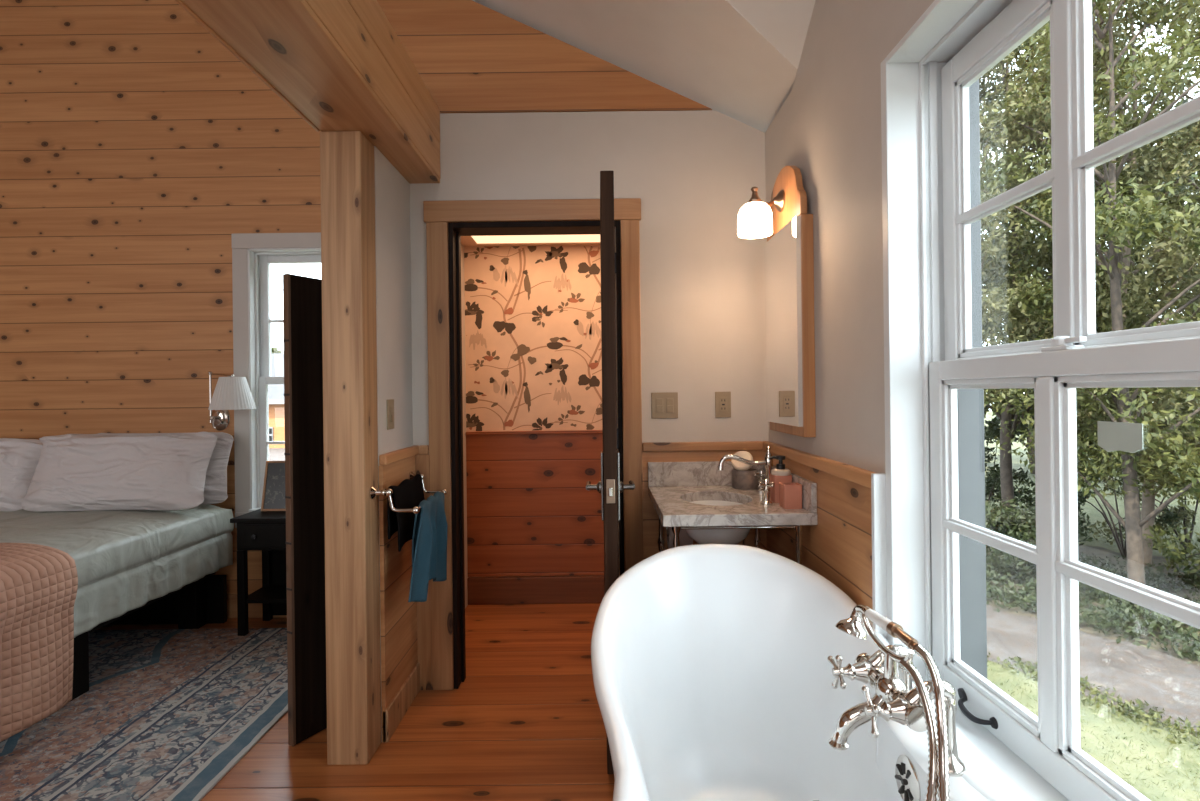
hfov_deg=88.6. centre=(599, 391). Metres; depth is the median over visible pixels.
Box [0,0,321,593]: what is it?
wall
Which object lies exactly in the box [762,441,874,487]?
trim
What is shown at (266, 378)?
window
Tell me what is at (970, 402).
window shutter
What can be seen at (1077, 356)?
window
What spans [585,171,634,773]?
door
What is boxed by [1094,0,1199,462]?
broadleaf tree
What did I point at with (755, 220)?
wall sconce
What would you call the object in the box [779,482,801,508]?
tumbler
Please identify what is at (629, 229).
trim
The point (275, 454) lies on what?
gravel yard
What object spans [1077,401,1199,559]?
shrub
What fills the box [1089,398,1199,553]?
shrub
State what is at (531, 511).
wall
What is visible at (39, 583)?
quilted throw
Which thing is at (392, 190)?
wall
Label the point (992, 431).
shrub
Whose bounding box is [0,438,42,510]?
pillow
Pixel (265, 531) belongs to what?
nightstand
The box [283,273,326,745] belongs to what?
door
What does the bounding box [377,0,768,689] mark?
wall
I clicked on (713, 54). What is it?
ceiling
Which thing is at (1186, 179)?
broadleaf tree
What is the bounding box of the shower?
[835,604,949,800]
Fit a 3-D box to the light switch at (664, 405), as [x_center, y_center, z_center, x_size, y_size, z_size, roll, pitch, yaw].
[0.286,0.060,2.713,0.118,0.115,0.013,-1,0,0]
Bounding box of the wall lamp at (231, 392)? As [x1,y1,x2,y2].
[208,371,256,429]
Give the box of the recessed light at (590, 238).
[469,234,599,244]
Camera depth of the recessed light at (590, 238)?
3.61 m
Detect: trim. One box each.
[231,232,320,527]
[379,445,418,464]
[418,445,428,454]
[423,198,640,222]
[426,222,453,689]
[448,220,623,688]
[620,220,642,571]
[642,441,762,451]
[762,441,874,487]
[871,473,886,639]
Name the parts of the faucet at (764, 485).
spout, cross handle, cross handle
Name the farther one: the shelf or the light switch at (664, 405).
the shelf
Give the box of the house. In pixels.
[268,353,284,447]
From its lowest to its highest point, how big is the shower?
0.428 m
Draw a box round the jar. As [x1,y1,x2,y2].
[731,468,758,489]
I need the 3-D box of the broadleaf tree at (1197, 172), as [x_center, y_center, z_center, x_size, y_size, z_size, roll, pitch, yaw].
[22.002,-3.675,21.007,7.226,13.754,7.016,-1,0,0]
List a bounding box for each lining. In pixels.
[247,248,320,511]
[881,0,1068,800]
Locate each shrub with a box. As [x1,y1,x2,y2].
[984,420,1035,526]
[985,497,1035,581]
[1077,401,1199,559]
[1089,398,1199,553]
[1142,427,1199,573]
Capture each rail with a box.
[369,471,446,513]
[466,430,602,434]
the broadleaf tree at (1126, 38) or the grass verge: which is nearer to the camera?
the grass verge
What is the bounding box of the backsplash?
[648,461,762,485]
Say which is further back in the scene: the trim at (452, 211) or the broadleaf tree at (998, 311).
the broadleaf tree at (998, 311)
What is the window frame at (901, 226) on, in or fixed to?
attached to the wall at (828, 127)
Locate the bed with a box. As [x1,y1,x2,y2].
[0,504,233,700]
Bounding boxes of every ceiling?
[461,236,599,246]
[472,0,815,132]
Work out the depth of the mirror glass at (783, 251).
2.27 m
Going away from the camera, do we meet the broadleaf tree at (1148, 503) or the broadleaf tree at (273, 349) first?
the broadleaf tree at (1148, 503)
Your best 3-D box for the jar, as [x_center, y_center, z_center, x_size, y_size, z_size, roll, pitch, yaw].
[0.617,0.368,2.615,0.112,0.078,0.111,-1,0,0]
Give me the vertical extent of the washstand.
0.990 m
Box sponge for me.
[731,451,752,470]
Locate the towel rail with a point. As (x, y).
(373, 491)
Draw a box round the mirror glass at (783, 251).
[764,216,802,426]
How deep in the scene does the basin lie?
2.26 m
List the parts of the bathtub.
overflow plate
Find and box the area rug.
[0,628,287,800]
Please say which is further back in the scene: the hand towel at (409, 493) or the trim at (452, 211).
the trim at (452, 211)
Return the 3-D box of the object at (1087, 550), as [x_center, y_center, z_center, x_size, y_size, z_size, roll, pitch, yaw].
[8.035,3.292,11.828,12.102,0.001,15.778,-1,0,0]
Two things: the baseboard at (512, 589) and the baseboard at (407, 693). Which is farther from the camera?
the baseboard at (512, 589)
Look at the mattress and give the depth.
2.90 m
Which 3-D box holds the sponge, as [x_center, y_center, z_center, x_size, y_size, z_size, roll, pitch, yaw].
[0.600,0.290,2.590,0.090,0.080,0.073,-1,0,0]
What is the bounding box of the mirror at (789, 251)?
[764,165,815,436]
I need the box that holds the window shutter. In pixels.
[957,79,986,678]
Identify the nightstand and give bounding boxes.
[230,509,286,635]
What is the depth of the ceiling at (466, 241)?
3.77 m
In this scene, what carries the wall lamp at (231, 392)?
attached to the wall at (135, 144)
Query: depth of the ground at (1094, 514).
6.08 m
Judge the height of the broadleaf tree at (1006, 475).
12.566 m
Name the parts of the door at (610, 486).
lever, lock plate, latch plate, lock plate, lever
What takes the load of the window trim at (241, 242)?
in the wall at (135, 144)
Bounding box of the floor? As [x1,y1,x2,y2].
[96,603,614,800]
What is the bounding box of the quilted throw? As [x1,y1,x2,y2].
[0,543,77,741]
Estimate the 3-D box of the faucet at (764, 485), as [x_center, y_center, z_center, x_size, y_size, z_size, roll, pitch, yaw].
[0.570,0.309,2.391,0.215,0.198,0.338,-1,0,17]
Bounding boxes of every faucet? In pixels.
[718,445,774,504]
[827,614,966,776]
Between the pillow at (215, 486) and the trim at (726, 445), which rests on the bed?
the pillow at (215, 486)
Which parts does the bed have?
leg, panel, leg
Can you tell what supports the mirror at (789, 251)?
attached to the wall at (828, 127)
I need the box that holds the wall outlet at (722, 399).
[715,391,730,417]
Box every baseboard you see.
[227,593,286,617]
[383,663,419,741]
[467,575,603,604]
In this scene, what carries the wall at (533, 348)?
attached to the wall
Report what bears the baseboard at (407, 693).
attached to the wall at (392, 190)
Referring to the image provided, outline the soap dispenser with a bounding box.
[769,456,791,502]
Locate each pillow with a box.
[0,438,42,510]
[21,432,216,511]
[98,432,233,504]
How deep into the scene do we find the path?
7.39 m
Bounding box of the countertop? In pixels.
[648,485,817,526]
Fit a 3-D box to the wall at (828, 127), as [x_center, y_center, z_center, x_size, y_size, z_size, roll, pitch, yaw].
[0.809,-0.380,0.070,0.178,3.340,5.540,-1,0,0]
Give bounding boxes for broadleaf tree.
[271,345,283,353]
[979,0,1199,605]
[979,2,1150,530]
[979,52,1052,417]
[980,0,1198,423]
[980,27,1199,514]
[982,199,1161,473]
[985,0,1199,579]
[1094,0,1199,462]
[1101,178,1198,401]
[1106,127,1199,414]
[1129,126,1199,442]
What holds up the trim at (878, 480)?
attached to the wall at (828, 127)
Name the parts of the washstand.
leg, leg, leg, leg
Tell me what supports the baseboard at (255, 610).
attached to the wall at (135, 144)
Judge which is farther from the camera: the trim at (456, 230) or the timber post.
the trim at (456, 230)
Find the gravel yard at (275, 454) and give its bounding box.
[269,448,284,460]
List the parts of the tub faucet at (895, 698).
cross handle, spout, valve stem, cross handle, valve stem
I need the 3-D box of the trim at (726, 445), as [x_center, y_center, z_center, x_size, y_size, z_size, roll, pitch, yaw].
[0.449,0.240,2.704,0.529,0.040,0.032,-1,0,0]
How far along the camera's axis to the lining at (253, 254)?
3.64 m
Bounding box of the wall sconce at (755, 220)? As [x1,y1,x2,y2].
[738,186,784,238]
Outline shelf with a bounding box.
[246,585,286,603]
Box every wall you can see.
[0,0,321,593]
[374,146,467,742]
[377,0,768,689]
[464,245,601,431]
[466,433,603,576]
[765,0,933,609]
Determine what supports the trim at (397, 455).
attached to the wall at (392, 190)
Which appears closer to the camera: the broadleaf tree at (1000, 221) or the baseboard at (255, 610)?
the baseboard at (255, 610)
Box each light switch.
[386,399,393,429]
[651,392,677,418]
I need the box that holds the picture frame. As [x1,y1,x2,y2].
[261,461,285,510]
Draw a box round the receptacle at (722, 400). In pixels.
[719,397,726,411]
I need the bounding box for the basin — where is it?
[685,500,749,544]
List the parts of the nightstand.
leg, drawer, leg, panel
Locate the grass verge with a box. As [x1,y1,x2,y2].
[987,653,1199,749]
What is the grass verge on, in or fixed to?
on the ground at (1094, 514)
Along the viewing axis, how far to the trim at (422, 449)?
2.69 m
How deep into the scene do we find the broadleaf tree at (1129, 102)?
13.59 m
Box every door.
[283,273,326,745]
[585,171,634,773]
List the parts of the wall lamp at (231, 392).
wall plate, arm, lamp shade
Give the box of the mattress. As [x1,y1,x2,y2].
[0,504,233,637]
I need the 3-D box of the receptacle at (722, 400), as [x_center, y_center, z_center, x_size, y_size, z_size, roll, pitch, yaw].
[0.544,0.056,2.712,0.033,0.066,0.003,-1,0,0]
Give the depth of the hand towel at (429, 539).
2.30 m
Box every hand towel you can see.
[387,474,424,551]
[408,491,447,601]
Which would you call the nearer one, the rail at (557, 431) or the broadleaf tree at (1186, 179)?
the rail at (557, 431)
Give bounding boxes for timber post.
[320,131,380,764]
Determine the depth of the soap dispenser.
2.26 m
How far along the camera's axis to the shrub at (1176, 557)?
9.56 m
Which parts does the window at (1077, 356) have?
sash, sash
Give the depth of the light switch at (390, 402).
2.41 m
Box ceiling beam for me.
[174,0,439,183]
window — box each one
[259,254,320,506]
[919,0,1199,800]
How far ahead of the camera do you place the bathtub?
1.77 m
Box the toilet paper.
[666,527,692,548]
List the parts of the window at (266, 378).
sash, sash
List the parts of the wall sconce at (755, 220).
lamp shade, arm, wall plate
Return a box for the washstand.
[648,461,817,564]
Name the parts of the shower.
handle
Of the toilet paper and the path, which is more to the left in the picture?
the toilet paper
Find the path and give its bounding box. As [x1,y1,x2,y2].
[986,604,1199,734]
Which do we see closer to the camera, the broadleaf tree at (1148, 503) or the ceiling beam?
the ceiling beam
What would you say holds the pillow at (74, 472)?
on the bed
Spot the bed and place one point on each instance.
(134, 567)
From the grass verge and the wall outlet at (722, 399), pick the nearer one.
the wall outlet at (722, 399)
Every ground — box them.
[984,411,1199,800]
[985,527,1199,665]
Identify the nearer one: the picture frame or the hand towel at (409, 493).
the hand towel at (409, 493)
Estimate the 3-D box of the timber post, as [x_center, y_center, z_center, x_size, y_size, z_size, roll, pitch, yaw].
[-0.901,0.197,2.229,0.144,2.228,0.138,-1,0,0]
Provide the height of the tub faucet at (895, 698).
0.232 m
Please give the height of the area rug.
0.010 m
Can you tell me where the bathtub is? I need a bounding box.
[591,544,1032,800]
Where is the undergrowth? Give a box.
[986,549,1199,663]
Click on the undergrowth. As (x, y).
(1123, 610)
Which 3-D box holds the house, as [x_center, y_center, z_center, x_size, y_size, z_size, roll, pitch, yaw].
[-23.995,0.588,43.450,21.200,6.600,8.300,-1,0,0]
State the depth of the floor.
2.31 m
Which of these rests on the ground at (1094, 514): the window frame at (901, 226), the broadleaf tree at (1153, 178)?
the broadleaf tree at (1153, 178)
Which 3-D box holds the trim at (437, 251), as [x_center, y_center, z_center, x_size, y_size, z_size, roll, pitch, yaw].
[-0.704,0.281,2.709,0.095,2.055,0.022,-1,0,0]
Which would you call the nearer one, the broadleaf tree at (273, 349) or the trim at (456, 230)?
the trim at (456, 230)
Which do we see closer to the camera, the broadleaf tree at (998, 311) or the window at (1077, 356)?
the window at (1077, 356)

